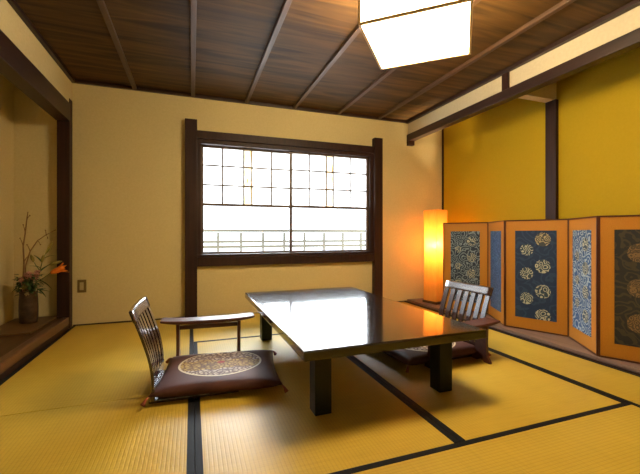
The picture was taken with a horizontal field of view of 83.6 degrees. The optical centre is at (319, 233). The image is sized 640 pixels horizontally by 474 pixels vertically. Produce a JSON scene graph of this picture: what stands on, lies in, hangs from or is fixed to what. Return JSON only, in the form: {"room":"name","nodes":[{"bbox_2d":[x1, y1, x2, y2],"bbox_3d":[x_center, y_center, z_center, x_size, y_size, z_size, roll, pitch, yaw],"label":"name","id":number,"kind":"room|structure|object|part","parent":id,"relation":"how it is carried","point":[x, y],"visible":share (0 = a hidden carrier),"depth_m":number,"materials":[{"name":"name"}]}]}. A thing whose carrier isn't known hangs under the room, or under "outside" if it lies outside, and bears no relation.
{"room":"traditional dwelling","nodes":[
{"label":"traditional dwelling","id":0,"kind":"room"},
{"bbox_2d":[0,74,13,325],"bbox_3d":[-1.861,-0.265,0.572,0.120,2.350,5.530,0,0,-20],"label":"wall","id":1,"kind":"structure","parent":0,"point":[6,87],"depth_m":3.07,"materials":[{"name":"beige paint"}]},
{"bbox_2d":[0,318,60,356],"bbox_3d":[-2.110,0.826,2.023,0.389,0.128,2.630,0,0,-20],"label":"floor","id":2,"kind":"structure","parent":0,"point":[7,343],"depth_m":2.56,"materials":[{"name":"brown wood"}]},
{"bbox_2d":[0,316,56,336],"bbox_3d":[-2.450,0.754,2.947,0.320,0.014,0.600,0,0,-20],"label":"display board","id":3,"kind":"object","parent":2,"relation":"on","point":[13,327],"visible":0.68,"depth_m":2.89,"materials":[{"name":"brown wood"}]},
{"bbox_2d":[18,290,38,323],"bbox_3d":[-2.471,0.614,3.035,0.134,0.266,0.134,0,0,-20],"label":"vase","id":4,"kind":"object","parent":3,"relation":"on","point":[28,307],"visible":0.88,"depth_m":2.98,"materials":[{"name":"brown ceramic"}]},
{"bbox_2d":[19,212,30,291],"bbox_3d":[-2.488,0.265,3.019,0.074,0.910,0.016,0,0,-43],"label":"bare branch","id":5,"kind":"object","parent":4,"relation":"in","point":[25,227],"visible":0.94,"depth_m":3.01,"materials":[{"name":"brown plant"}]},
{"bbox_2d":[12,274,44,296],"bbox_3d":[-2.466,0.521,3.039,0.225,0.373,0.209,0,0,-20],"label":"leafy greens","id":6,"kind":"object","parent":4,"relation":"in","point":[32,287],"visible":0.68,"depth_m":3.00,"materials":[{"name":"green plant"}]},
{"bbox_2d":[23,271,33,278],"bbox_3d":[-2.445,0.503,2.997,0.075,0.387,0.091,0,0,-20],"label":"blossom","id":7,"kind":"object","parent":4,"relation":"in","point":[28,273],"visible":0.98,"depth_m":2.99,"materials":[{"name":"pink plant"}]},
{"bbox_2d":[25,230,54,290],"bbox_3d":[-2.412,0.340,3.094,0.217,0.760,0.014,0,0,-45],"label":"bare branch","id":8,"kind":"object","parent":4,"relation":"in","point":[45,230],"visible":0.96,"depth_m":3.04,"materials":[{"name":"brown plant"}]},
{"bbox_2d":[30,242,67,296],"bbox_3d":[-2.369,0.394,3.103,0.320,0.652,0.103,0,0,-44],"label":"lily","id":9,"kind":"object","parent":4,"relation":"in","point":[60,268],"visible":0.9,"depth_m":3.13,"materials":[{"name":"orange plant"}]},
{"bbox_3d":[-2.416,0.444,3.091,0.010,0.551,0.147,0,0,45],"label":"stem","id":10,"kind":"part","parent":9,"relation":"part of","materials":[{"name":"green plant"}]},
{"bbox_2d":[50,263,67,273],"bbox_3d":[-2.295,0.301,3.165,0.099,0.102,0.133,0,0,38],"label":"flower","id":11,"kind":"object","parent":9,"relation":"on","point":[60,268],"depth_m":3.15,"materials":[{"name":"orange plant"}]},
{"bbox_2d":[0,0,71,101],"bbox_3d":[-1.429,-0.265,0.726,0.090,2.350,5.530,0,0,-20],"label":"wall","id":12,"kind":"structure","parent":0,"point":[12,25],"depth_m":2.52,"materials":[{"name":"beige paint"}]},
{"bbox_2d":[0,317,68,374],"bbox_3d":[-1.885,0.791,2.058,0.057,0.070,2.544,0,0,-20],"label":"trim","id":13,"kind":"structure","parent":12,"relation":"attached to","point":[15,355],"depth_m":2.50,"materials":[{"name":"brown wood"}]},
{"bbox_2d":[0,325,68,380],"bbox_3d":[-1.885,0.859,2.058,0.048,0.063,2.544,0,0,-20],"label":"trim","id":14,"kind":"structure","parent":12,"relation":"attached to","point":[14,367],"depth_m":2.49,"materials":[{"name":"brown wood"}]},
{"bbox_2d":[0,29,69,120],"bbox_3d":[-1.884,-1.106,2.003,0.112,0.162,2.640,0,0,-20],"label":"trim","id":15,"kind":"structure","parent":12,"relation":"attached to","point":[15,66],"depth_m":2.50,"materials":[{"name":"brown wood"}]},
{"bbox_2d":[7,0,74,81],"bbox_3d":[-1.367,-1.425,0.733,0.030,0.030,5.500,0,0,-20],"label":"trim","id":16,"kind":"structure","parent":12,"relation":"attached to","point":[13,3],"depth_m":2.57,"materials":[{"name":"brown wood"}]},
{"bbox_2d":[57,98,71,327],"bbox_3d":[-2.346,-0.190,3.290,0.099,2.100,0.085,0,0,-20],"label":"trim","id":17,"kind":"structure","parent":12,"relation":"attached to","point":[64,128],"depth_m":3.25,"materials":[{"name":"brown wood"}]},
{"bbox_2d":[193,344,194,460],"bbox_3d":[0.363,0.926,1.420,4.880,0.068,5.630,0,0,-20],"label":"floor","id":18,"kind":"structure","parent":0,"point":[193,344],"depth_m":1.59,"materials":[{"name":"black fabric"}]},
{"bbox_2d":[0,320,192,415],"bbox_3d":[-1.504,0.875,2.659,1.061,0.032,1.818,0,0,-20],"label":"mat","id":19,"kind":"object","parent":18,"relation":"on","point":[86,364],"visible":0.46,"depth_m":2.26,"materials":[{"name":"wicker"}]},
{"bbox_2d":[129,296,238,403],"bbox_3d":[-0.767,0.621,2.063,0.546,0.475,0.470,0,0,-18],"label":"chair","id":20,"kind":"object","parent":19,"relation":"on","point":[141,314],"visible":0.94,"depth_m":1.94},
{"bbox_3d":[-1.002,0.414,1.986,0.051,0.060,0.470,0,0,-18],"label":"rail","id":21,"kind":"part","parent":20,"relation":"part of","materials":[{"name":"brown wood"}]},
{"bbox_3d":[-0.918,0.813,2.013,0.033,0.059,0.470,0,0,-18],"label":"rail","id":22,"kind":"part","parent":20,"relation":"part of","materials":[{"name":"brown wood"}]},
{"bbox_3d":[-0.719,0.851,2.079,0.445,0.016,0.430,0,0,-18],"label":"seat","id":23,"kind":"part","parent":20,"relation":"part of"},
{"bbox_2d":[0,396,194,473],"bbox_3d":[-0.892,0.875,0.945,1.061,0.032,1.818,0,0,-20],"label":"mat","id":24,"kind":"object","parent":18,"relation":"on","point":[124,436],"visible":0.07,"depth_m":1.51,"materials":[{"name":"wicker"}]},
{"bbox_2d":[193,312,278,343],"bbox_3d":[-0.176,0.875,3.611,2.078,0.032,0.918,0,0,-20],"label":"mat","id":25,"kind":"object","parent":18,"relation":"on","point":[250,327],"visible":0.21,"depth_m":3.13,"materials":[{"name":"wicker"}]},
{"bbox_2d":[194,335,459,473],"bbox_3d":[-0.210,0.875,2.155,1.033,0.032,1.798,0,0,-20],"label":"mat","id":26,"kind":"object","parent":18,"relation":"on","point":[271,430],"visible":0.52,"depth_m":1.61,"materials":[{"name":"wicker"}]},
{"bbox_2d":[160,312,254,355],"bbox_3d":[-0.787,0.722,2.543,0.630,0.274,0.156,0,0,-17],"label":"armrest","id":27,"kind":"object","parent":26,"relation":"on","point":[207,321],"visible":0.94,"depth_m":2.52,"materials":[{"name":"red wood"}]},
{"bbox_3d":[-0.984,0.739,2.485,0.018,0.240,0.156,0,0,-17],"label":"leg","id":28,"kind":"part","parent":27,"relation":"part of","materials":[{"name":"red wood"}]},
{"bbox_3d":[-0.591,0.739,2.602,0.018,0.240,0.156,0,0,-17],"label":"leg","id":29,"kind":"part","parent":27,"relation":"part of","materials":[{"name":"red wood"}]},
{"bbox_2d":[141,350,288,406],"bbox_3d":[-0.588,0.807,2.121,0.728,0.078,0.638,0,0,-13],"label":"floor cushion","id":30,"kind":"object","parent":26,"relation":"on","point":[193,374],"visible":1,"depth_m":1.98,"materials":[{"name":"brown fabric"}]},
{"bbox_2d":[245,287,486,415],"bbox_3d":[0.115,0.679,2.457,1.000,0.360,1.640,0,0,-20],"label":"table","id":31,"kind":"object","parent":26,"relation":"on","point":[320,325],"visible":1,"depth_m":1.95,"materials":[{"name":"black paint"}]},
{"bbox_3d":[-0.442,0.701,2.927,0.084,0.315,0.084,0,0,-20],"label":"leg","id":32,"kind":"part","parent":31,"relation":"part of","materials":[{"name":"black paint"}]},
{"bbox_3d":[0.002,0.701,1.737,0.084,0.315,0.084,0,0,-20],"label":"leg","id":33,"kind":"part","parent":31,"relation":"part of","materials":[{"name":"black paint"}]},
{"bbox_3d":[0.671,0.701,1.987,0.084,0.315,0.084,0,0,-20],"label":"leg","id":34,"kind":"part","parent":31,"relation":"part of","materials":[{"name":"black paint"}]},
{"bbox_2d":[329,402,639,473],"bbox_3d":[0.760,0.875,0.994,2.078,0.032,1.038,0,0,-20],"label":"mat","id":35,"kind":"object","parent":18,"relation":"on","point":[604,440],"visible":1,"depth_m":1.41,"materials":[{"name":"wicker"}]},
{"bbox_2d":[350,349,624,441],"bbox_3d":[0.769,0.875,2.505,1.043,0.032,1.798,0,0,-20],"label":"mat","id":36,"kind":"object","parent":18,"relation":"on","point":[508,393],"visible":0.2,"depth_m":1.93,"materials":[{"name":"wicker"}]},
{"bbox_2d":[383,341,490,372],"bbox_3d":[0.722,0.807,2.600,0.728,0.078,0.638,0,0,-25],"label":"floor cushion","id":37,"kind":"object","parent":36,"relation":"on","point":[417,355],"visible":0.3,"depth_m":2.37,"materials":[{"name":"red fabric"}]},
{"bbox_2d":[424,317,500,367],"bbox_3d":[0.908,0.722,2.348,0.630,0.274,0.156,0,0,-24],"label":"armrest","id":38,"kind":"object","parent":36,"relation":"on","point":[481,345],"visible":0.34,"depth_m":2.40,"materials":[{"name":"red wood"}]},
{"bbox_3d":[0.720,0.739,2.265,0.018,0.240,0.156,0,0,-24],"label":"leg","id":39,"kind":"part","parent":38,"relation":"part of","materials":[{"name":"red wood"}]},
{"bbox_3d":[1.095,0.739,2.430,0.018,0.240,0.156,0,0,-24],"label":"leg","id":40,"kind":"part","parent":38,"relation":"part of","materials":[{"name":"red wood"}]},
{"bbox_2d":[438,280,493,359],"bbox_3d":[0.915,0.621,2.678,0.546,0.475,0.470,0,0,-22],"label":"chair","id":41,"kind":"object","parent":36,"relation":"on","point":[481,290],"visible":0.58,"depth_m":2.74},
{"bbox_3d":[0.868,0.851,2.660,0.445,0.016,0.430,0,0,-22],"label":"seat","id":42,"kind":"part","parent":41,"relation":"part of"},
{"bbox_3d":[1.062,0.813,2.737,0.033,0.059,0.470,0,0,-22],"label":"rail","id":43,"kind":"part","parent":41,"relation":"part of","materials":[{"name":"brown wood"}]},
{"bbox_3d":[1.145,0.414,2.770,0.051,0.060,0.470,0,0,-22],"label":"rail","id":44,"kind":"part","parent":41,"relation":"part of","materials":[{"name":"wood"}]},
{"bbox_2d":[400,302,639,401],"bbox_3d":[1.329,0.875,3.194,0.471,0.032,2.718,0,0,-20],"label":"mat","id":45,"kind":"object","parent":18,"relation":"on","point":[617,383],"visible":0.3,"depth_m":2.32,"materials":[{"name":"wicker"}]},
{"bbox_2d":[627,399,639,407],"bbox_3d":[2.100,0.875,1.037,0.471,0.032,1.858,0,0,-20],"label":"mat","id":46,"kind":"object","parent":18,"relation":"on","point":[634,402],"visible":0.45,"depth_m":1.82,"materials":[{"name":"wicker"}]},
{"bbox_2d":[14,83,441,325],"bbox_3d":[-0.568,-0.265,4.024,4.880,2.350,0.100,0,0,-20],"label":"wall","id":47,"kind":"structure","parent":0,"point":[128,146],"depth_m":3.58,"materials":[{"name":"beige paint"}]},
{"bbox_2d":[77,280,85,292],"bbox_3d":[-2.240,0.490,3.366,0.072,0.120,0.013,0,0,-20],"label":"wall switch","id":48,"kind":"object","parent":47,"relation":"attached to","point":[81,284],"visible":1,"depth_m":3.36,"materials":[{"name":"brown plastic"}]},
{"bbox_2d":[73,317,184,325],"bbox_3d":[-1.848,0.854,3.509,0.974,0.012,0.008,0,0,-20],"label":"baseboard","id":49,"kind":"structure","parent":47,"relation":"attached to","point":[172,317],"depth_m":3.44,"materials":[{"name":"brown wood"}]},
{"bbox_2d":[72,79,406,122],"bbox_3d":[-0.610,-1.425,3.940,3.616,0.030,0.030,0,0,-20],"label":"trim","id":50,"kind":"structure","parent":47,"relation":"attached to","point":[77,81],"depth_m":3.79,"materials":[{"name":"brown wood"}]},
{"bbox_2d":[185,118,382,316],"bbox_3d":[-0.327,-0.155,4.073,2.263,2.030,0.170,0,0,-20],"label":"window","id":51,"kind":"structure","parent":47,"relation":"in","point":[222,169],"depth_m":4.03,"materials":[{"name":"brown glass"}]},
{"bbox_3d":[-0.794,-0.364,3.959,1.000,1.152,0.024,0,0,-20],"label":"sash frame","id":52,"kind":"part","parent":51,"relation":"part of","materials":[{"name":"brown wood"}]},
{"bbox_3d":[-0.794,-0.625,3.960,0.944,0.591,0.003,0,0,-20],"label":"frosted pane","id":53,"kind":"part","parent":51,"relation":"part of","materials":[{"name":"white paper"}]},
{"bbox_3d":[0.122,-0.364,4.249,1.000,1.152,0.024,0,0,-20],"label":"sash frame","id":54,"kind":"part","parent":51,"relation":"part of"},
{"bbox_3d":[0.121,-0.625,4.250,0.944,0.591,0.003,0,0,-20],"label":"frosted pane","id":55,"kind":"part","parent":51,"relation":"part of","materials":[{"name":"white paper"}]},
{"bbox_2d":[407,141,414,145],"bbox_3d":[1.153,-1.152,4.557,0.080,0.054,0.055,0,0,-20],"label":"trim","id":56,"kind":"structure","parent":47,"relation":"attached to","point":[409,143],"depth_m":4.53,"materials":[{"name":"brown wood"}]},
{"bbox_2d":[442,129,443,209],"bbox_3d":[1.628,-0.305,4.746,0.017,2.270,0.018,0,0,-20],"label":"trim","id":57,"kind":"structure","parent":47,"relation":"attached to","point":[442,129],"depth_m":4.74,"materials":[{"name":"brown wood"}]},
{"bbox_2d":[406,301,639,374],"bbox_3d":[2.032,0.870,1.964,0.019,0.040,5.530,0,0,-20],"label":"trim","id":58,"kind":"structure","parent":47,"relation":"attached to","point":[532,340],"depth_m":2.66,"materials":[{"name":"brown wood"}]},
{"bbox_2d":[15,0,632,119],"bbox_3d":[0.363,-1.456,1.420,4.880,0.088,5.630,0,0,-20],"label":"ceiling","id":59,"kind":"structure","parent":0,"point":[313,54],"depth_m":2.76,"materials":[{"name":"brown wood"}]},
{"bbox_2d":[358,0,472,69],"bbox_3d":[0.557,-1.265,2.021,0.552,0.350,0.552,0,0,22],"label":"ceiling lamp","id":60,"kind":"object","parent":59,"relation":"attached to","point":[398,33],"visible":1,"depth_m":1.91,"materials":[{"name":"white plastic"}]},
{"bbox_2d":[407,298,639,372],"bbox_3d":[2.303,0.861,2.061,0.555,0.058,5.530,0,0,-20],"label":"wooden floor strip","id":61,"kind":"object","parent":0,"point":[563,342],"depth_m":2.82,"materials":[{"name":"brown wood"}]},
{"bbox_2d":[423,209,446,304],"bbox_3d":[1.399,0.271,4.345,0.212,1.120,0.212,0,0,-32],"label":"floor lamp","id":62,"kind":"object","parent":61,"relation":"on","point":[434,220],"visible":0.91,"depth_m":4.26,"materials":[{"name":"orange paper"}]},
{"bbox_2d":[443,215,639,363],"bbox_3d":[1.888,0.353,2.860,0.274,0.955,2.486,0,0,-18],"label":"folding screen","id":63,"kind":"object","parent":61,"relation":"on","point":[578,279],"visible":0.97,"depth_m":2.93,"materials":[{"name":"orange wood"}]},
{"bbox_3d":[1.560,0.353,3.850,0.450,0.935,0.012,0,0,38],"label":"panel","id":64,"kind":"part","parent":63,"relation":"part of","materials":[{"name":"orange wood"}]},
{"bbox_3d":[1.560,0.353,3.850,0.470,0.955,0.018,0,0,38],"label":"edge frame","id":65,"kind":"part","parent":63,"relation":"part of","materials":[{"name":"brown paint"}]},
{"bbox_3d":[1.708,0.353,3.467,0.012,0.935,0.457,0,0,9],"label":"panel","id":66,"kind":"part","parent":63,"relation":"part of","materials":[{"name":"blue fabric"}]},
{"bbox_3d":[1.708,0.353,3.467,0.018,0.955,0.477,0,0,9],"label":"edge frame","id":67,"kind":"part","parent":63,"relation":"part of","materials":[{"name":"brown paint"}]},
{"bbox_3d":[1.842,0.353,3.061,0.461,0.935,0.012,0,0,45],"label":"panel","id":68,"kind":"part","parent":63,"relation":"part of","materials":[{"name":"fabric"}]},
{"bbox_3d":[1.842,0.353,3.061,0.481,0.955,0.018,0,0,45],"label":"edge frame","id":69,"kind":"part","parent":63,"relation":"part of","materials":[{"name":"brown paint"}]},
{"bbox_3d":[1.953,0.353,2.663,0.012,0.935,0.452,0,0,15],"label":"panel","id":70,"kind":"part","parent":63,"relation":"part of","materials":[{"name":"blue fabric"}]},
{"bbox_3d":[1.953,0.353,2.663,0.018,0.955,0.472,0,0,15],"label":"edge frame","id":71,"kind":"part","parent":63,"relation":"part of","materials":[{"name":"brown paint"}]},
{"bbox_3d":[2.070,0.353,2.275,0.477,0.955,0.018,0,0,42],"label":"edge frame","id":72,"kind":"part","parent":63,"relation":"part of","materials":[{"name":"brown paint"}]},
{"bbox_3d":[2.070,0.353,2.275,0.457,0.935,0.012,0,0,42],"label":"panel","id":73,"kind":"part","parent":63,"relation":"part of","materials":[{"name":"fabric"}]},
{"bbox_2d":[408,6,639,133],"bbox_3d":[2.094,-1.353,1.986,0.080,0.174,5.530,0,0,-20],"label":"wall","id":74,"kind":"structure","parent":0,"point":[629,21],"depth_m":2.78,"materials":[{"name":"paint"}]},
{"bbox_2d":[502,72,509,90],"bbox_3d":[1.629,-1.337,3.142,0.017,0.141,0.070,0,0,-20],"label":"trim","id":75,"kind":"structure","parent":74,"relation":"attached to","point":[505,77],"depth_m":3.12,"materials":[{"name":"brown wood"}]},
{"bbox_2d":[406,0,639,123],"bbox_3d":[2.037,-1.424,1.966,0.040,0.032,5.530,0,0,-20],"label":"trim","id":76,"kind":"structure","parent":74,"relation":"attached to","point":[633,4],"depth_m":2.78,"materials":[{"name":"brown wood"}]},
{"bbox_2d":[407,28,639,140],"bbox_3d":[2.077,-1.222,1.980,0.085,0.085,5.530,0,0,-20],"label":"trim","id":77,"kind":"structure","parent":74,"relation":"attached to","point":[630,41],"depth_m":2.81,"materials":[{"name":"brown wood"}]},
{"bbox_2d":[519,82,556,102],"bbox_3d":[1.928,-1.333,3.235,0.469,0.215,0.085,0,0,-20],"label":"wall","id":78,"kind":"structure","parent":74,"relation":"attached to","point":[548,93],"depth_m":3.24,"materials":[{"name":"paint"}]},
{"bbox_2d":[444,47,639,222],"bbox_3d":[2.621,-0.265,2.174,0.120,2.350,5.530,0,0,-20],"label":"wall","id":79,"kind":"structure","parent":0,"point":[494,159],"depth_m":3.21,"materials":[{"name":"yellow paint"}]},
{"bbox_2d":[545,99,558,218],"bbox_3d":[2.136,-0.197,3.299,0.034,2.054,0.105,0,0,-20],"label":"trim","id":80,"kind":"structure","parent":79,"relation":"attached to","point":[551,107],"depth_m":3.27,"materials":[{"name":"brown wood"}]},
{"bbox_3d":[-0.440,0.945,4.797,4.800,0.070,1.270,0,0,-20],"label":"floor","id":81,"kind":"structure","parent":0,"visible":0},
{"bbox_2d":[203,229,364,251],"bbox_3d":[-0.605,0.423,4.987,4.582,0.973,0.028,0,0,-20],"label":"balcony railing","id":82,"kind":"object","parent":81,"relation":"on","point":[342,245],"visible":0.17,"depth_m":4.98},
{"bbox_3d":[-1.345,0.445,4.723,0.030,0.930,0.028,0,0,-20],"label":"post","id":83,"kind":"part","parent":82,"relation":"part of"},
{"bbox_3d":[-1.065,0.445,4.823,0.030,0.930,0.028,0,0,-20],"label":"post","id":84,"kind":"part","parent":82,"relation":"part of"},
{"bbox_3d":[-0.784,0.445,4.923,0.030,0.930,0.028,0,0,-20],"label":"post","id":85,"kind":"part","parent":82,"relation":"part of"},
{"bbox_3d":[-0.519,0.170,5.018,4.400,0.036,0.024,0,0,-20],"label":"rail","id":86,"kind":"part","parent":82,"relation":"part of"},
{"bbox_3d":[-0.519,0.103,5.018,4.400,0.032,0.024,0,0,-20],"label":"rail","id":87,"kind":"part","parent":82,"relation":"part of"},
{"bbox_3d":[-0.519,-0.045,5.018,4.400,0.036,0.024,0,0,-20],"label":"rail","id":88,"kind":"part","parent":82,"relation":"part of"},
{"bbox_3d":[-0.503,0.445,5.024,0.030,0.930,0.028,0,0,-20],"label":"post","id":89,"kind":"part","parent":82,"relation":"part of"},
{"bbox_3d":[-0.223,0.445,5.124,0.030,0.930,0.028,0,0,-20],"label":"post","id":90,"kind":"part","parent":82,"relation":"part of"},
{"bbox_3d":[0.058,0.445,5.224,0.030,0.930,0.028,0,0,-20],"label":"post","id":91,"kind":"part","parent":82,"relation":"part of","materials":[{"name":"grey metal"}]},
{"bbox_3d":[0.339,0.445,5.325,0.030,0.930,0.028,0,0,-20],"label":"post","id":92,"kind":"part","parent":82,"relation":"part of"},
{"bbox_3d":[0.619,0.445,5.425,0.030,0.930,0.028,0,0,-20],"label":"post","id":93,"kind":"part","parent":82,"relation":"part of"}
]}

